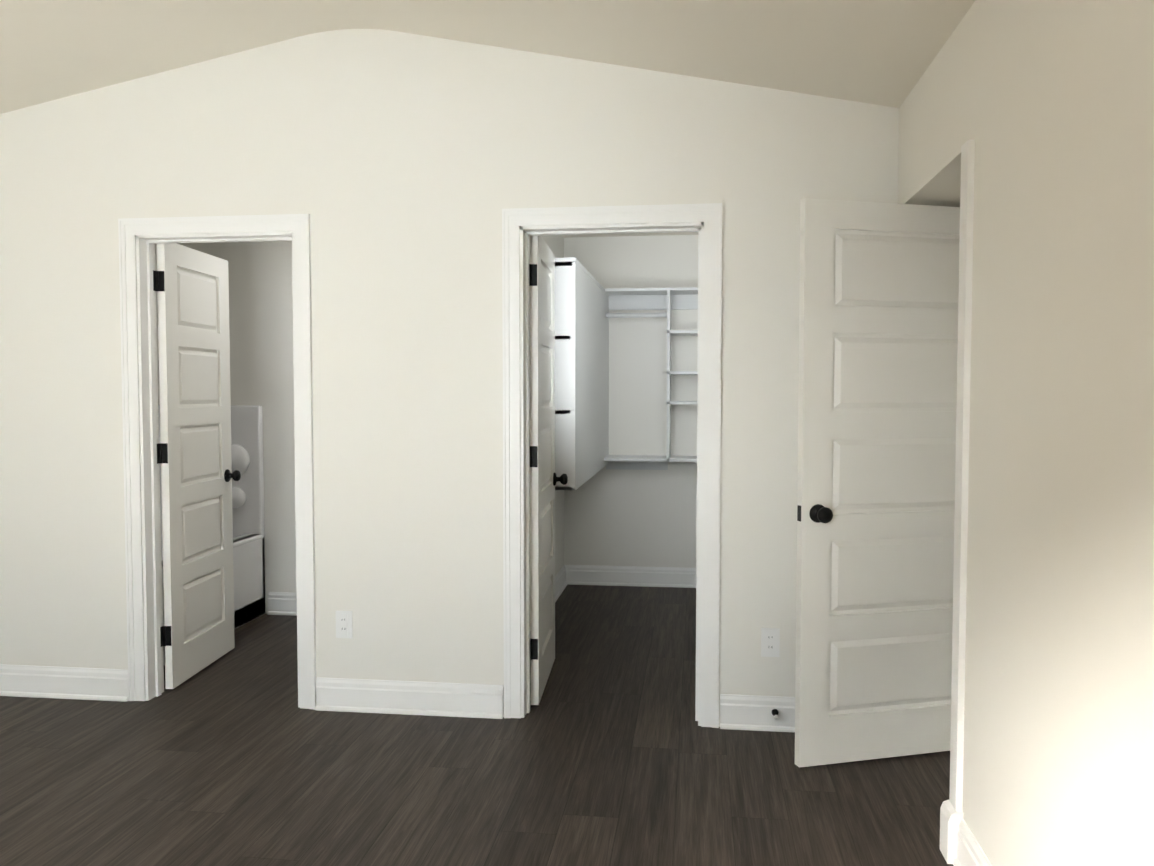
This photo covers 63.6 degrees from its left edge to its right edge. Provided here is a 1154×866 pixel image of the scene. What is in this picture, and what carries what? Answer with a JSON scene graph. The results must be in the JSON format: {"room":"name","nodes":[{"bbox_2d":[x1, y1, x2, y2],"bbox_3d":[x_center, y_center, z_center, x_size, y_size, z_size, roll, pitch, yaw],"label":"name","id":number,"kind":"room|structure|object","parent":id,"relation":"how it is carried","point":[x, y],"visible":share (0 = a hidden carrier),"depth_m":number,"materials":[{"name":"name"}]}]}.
{"room":"empty bedroom","nodes":[
{"label":"empty bedroom","id":0,"kind":"room"},
{"bbox_2d":[155,241,296,613],"bbox_3d":[-1.581,-0.189,5.692,2.430,2.600,0.120,0,3,7],"label":"wall","id":1,"kind":"structure","parent":0,"point":[259,273],"depth_m":5.67,"materials":[{"name":"white paint"}]},
{"bbox_2d":[268,592,296,615],"bbox_3d":[-1.124,1.049,5.614,1.550,0.135,0.027,0,3,7],"label":"baseboard","id":2,"kind":"structure","parent":1,"relation":"attached to","point":[282,603],"depth_m":5.70,"materials":[{"name":"white paint"}]},
{"bbox_2d":[0,29,898,726],"bbox_3d":[-0.760,-0.337,3.964,5.040,3.050,0.120,0,3,7],"label":"wall","id":3,"kind":"structure","parent":0,"point":[402,169],"depth_m":3.90,"materials":[{"name":"white paint"}]},
{"bbox_2d":[0,664,128,701],"bbox_3d":[-2.566,1.112,4.189,1.176,0.135,0.027,0,3,7],"label":"baseboard","id":4,"kind":"structure","parent":3,"relation":"attached to","point":[100,684],"depth_m":4.15,"materials":[{"name":"white paint"}]},
{"bbox_2d":[153,270,162,646],"bbox_3d":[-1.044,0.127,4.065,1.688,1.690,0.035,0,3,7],"label":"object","id":5,"kind":"structure","parent":3,"relation":"attached to","point":[157,451],"depth_m":4.17,"materials":[{"name":"black metal"}]},
{"bbox_2d":[155,243,240,688],"bbox_3d":[-1.842,0.137,4.531,0.175,2.030,0.700,0,3,2],"label":"door","id":6,"kind":"structure","parent":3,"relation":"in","point":[192,289],"depth_m":4.46,"materials":[{"name":"white paint"}]},
{"bbox_2d":[118,214,315,709],"bbox_3d":[-1.542,0.128,4.086,0.860,2.110,0.156,0,3,7],"label":"door frame","id":7,"kind":"structure","parent":3,"relation":"attached to","point":[139,238],"depth_m":4.04,"materials":[{"name":"white paint"}]},
{"bbox_2d":[336,611,352,637],"bbox_3d":[-0.996,0.819,3.981,0.072,0.116,0.010,0,3,7],"label":"electrical outlet","id":8,"kind":"object","parent":3,"relation":"attached to","point":[343,624],"visible":1,"depth_m":3.98,"materials":[{"name":"white plastic"}]},
{"bbox_2d":[315,677,503,718],"bbox_3d":[-0.715,1.123,3.949,0.817,0.135,0.027,0,3,7],"label":"baseboard","id":9,"kind":"structure","parent":3,"relation":"attached to","point":[416,698],"depth_m":3.95,"materials":[{"name":"white paint"}]},
{"bbox_2d":[529,235,567,704],"bbox_3d":[-0.156,0.146,4.328,0.175,2.030,0.728,0,3,4],"label":"closet door","id":10,"kind":"structure","parent":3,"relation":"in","point":[544,478],"depth_m":4.14,"materials":[{"name":"white paint"}]},
{"bbox_2d":[502,203,721,727],"bbox_3d":[0.145,0.138,3.868,0.888,2.110,0.156,0,3,7],"label":"trim","id":11,"kind":"structure","parent":3,"relation":"attached to","point":[520,226],"depth_m":3.80,"materials":[{"name":"white paint"}]},
{"bbox_2d":[720,694,794,731],"bbox_3d":[1.096,1.133,3.715,1.039,0.135,0.027,0,3,7],"label":"baseboard","id":12,"kind":"structure","parent":3,"relation":"attached to","point":[747,712],"depth_m":3.76,"materials":[{"name":"white paint"}]},
{"bbox_2d":[772,709,778,719],"bbox_3d":[0.793,1.126,3.717,0.028,0.028,0.068,0,3,7],"label":"doorstop","id":13,"kind":"object","parent":12,"relation":"attached to","point":[775,712],"visible":1,"depth_m":3.73,"materials":[{"name":"black metal"}]},
{"bbox_2d":[761,628,779,656],"bbox_3d":[0.779,0.844,3.752,0.072,0.116,0.010,0,3,7],"label":"electrical outlet","id":14,"kind":"object","parent":3,"relation":"attached to","point":[770,642],"visible":1,"depth_m":3.75,"materials":[{"name":"white plastic"}]},
{"bbox_2d":[0,584,952,865],"bbox_3d":[-1.272,1.284,3.194,6.400,0.120,7.880,0,3,7],"label":"floor","id":15,"kind":"structure","parent":0,"point":[608,750],"depth_m":3.29,"materials":[{"name":"brown wood"}]},
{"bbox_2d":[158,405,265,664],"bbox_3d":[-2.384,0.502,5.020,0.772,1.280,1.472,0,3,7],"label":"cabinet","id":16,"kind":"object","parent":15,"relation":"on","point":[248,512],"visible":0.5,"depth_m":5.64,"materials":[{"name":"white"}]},
{"bbox_2d":[0,0,975,113],"bbox_3d":[-1.033,-1.508,1.686,5.230,0.906,4.600,0,3,7],"label":"ceiling","id":17,"kind":"structure","parent":0,"point":[881,52],"depth_m":3.47,"materials":[{"name":"beige paint"}]},
{"bbox_2d":[529,235,566,575],"bbox_3d":[-0.309,-0.173,5.346,0.120,2.600,2.720,0,3,7],"label":"wall","id":18,"kind":"structure","parent":0,"point":[557,244],"depth_m":6.38,"materials":[{"name":"white paint"}]},
{"bbox_2d":[530,565,566,637],"bbox_3d":[-0.244,1.061,5.332,0.027,0.135,2.600,0,3,7],"label":"baseboard","id":19,"kind":"structure","parent":18,"relation":"attached to","point":[560,582],"depth_m":6.33,"materials":[{"name":"white paint"}]},
{"bbox_2d":[529,258,608,489],"bbox_3d":[-0.048,-0.321,5.638,0.318,1.229,1.818,0,3,7],"label":"cabinet","id":20,"kind":"object","parent":18,"relation":"attached to","point":[585,301],"depth_m":4.92,"materials":[{"name":"white wood"}]},
{"bbox_2d":[562,232,697,237],"bbox_3d":[-0.676,-1.394,5.339,4.400,0.160,2.720,0,3,7],"label":"ceiling","id":21,"kind":"structure","parent":0,"point":[632,234],"depth_m":6.38,"materials":[{"name":"beige paint"}]},
{"bbox_2d":[567,235,697,567],"bbox_3d":[0.705,-0.226,6.524,1.590,2.600,0.120,0,3,7],"label":"wall","id":22,"kind":"structure","parent":0,"point":[604,516],"depth_m":6.50,"materials":[{"name":"white paint"}]},
{"bbox_2d":[565,565,695,587],"bbox_3d":[0.701,1.009,6.506,1.600,0.135,0.027,0,3,7],"label":"baseboard","id":23,"kind":"structure","parent":22,"relation":"attached to","point":[631,576],"depth_m":6.54,"materials":[{"name":"white paint"}]},
{"bbox_2d":[609,287,697,469],"bbox_3d":[0.847,-0.350,6.287,1.266,1.229,0.298,0,3,7],"label":"closet shelving","id":24,"kind":"object","parent":22,"relation":"attached to","point":[682,298],"depth_m":6.35,"materials":[{"name":"white wood"}]},
{"bbox_2d":[934,185,960,206],"bbox_3d":[1.480,-0.297,3.075,0.370,3.050,1.070,0,3,7],"label":"wall","id":25,"kind":"structure","parent":0,"point":[952,199],"depth_m":3.44,"materials":[{"name":"white paint"}]},
{"bbox_2d":[898,0,1153,865],"bbox_3d":[1.027,-0.226,1.491,0.120,3.050,4.330,0,3,7],"label":"wall","id":26,"kind":"structure","parent":0,"point":[1047,106],"depth_m":2.01,"materials":[{"name":"white paint"}]},
{"bbox_2d":[795,198,959,767],"bbox_3d":[1.192,0.186,3.430,0.824,2.030,0.175,-1,3,-15],"label":"entry door","id":27,"kind":"structure","parent":26,"relation":"in","point":[878,331],"depth_m":3.39,"materials":[{"name":"white paint"}]},
{"bbox_2d":[940,140,974,863],"bbox_3d":[1.157,0.211,2.682,0.162,2.070,0.088,0,3,7],"label":"door frame","id":28,"kind":"structure","parent":26,"relation":"attached to","point":[951,815],"depth_m":2.67,"materials":[{"name":"white paint"}]},
{"bbox_2d":[953,819,991,865],"bbox_3d":[0.898,1.248,1.135,0.027,0.135,3.160,0,3,7],"label":"baseboard","id":29,"kind":"structure","parent":26,"relation":"attached to","point":[970,851],"depth_m":2.60,"materials":[{"name":"white paint"}]}
]}

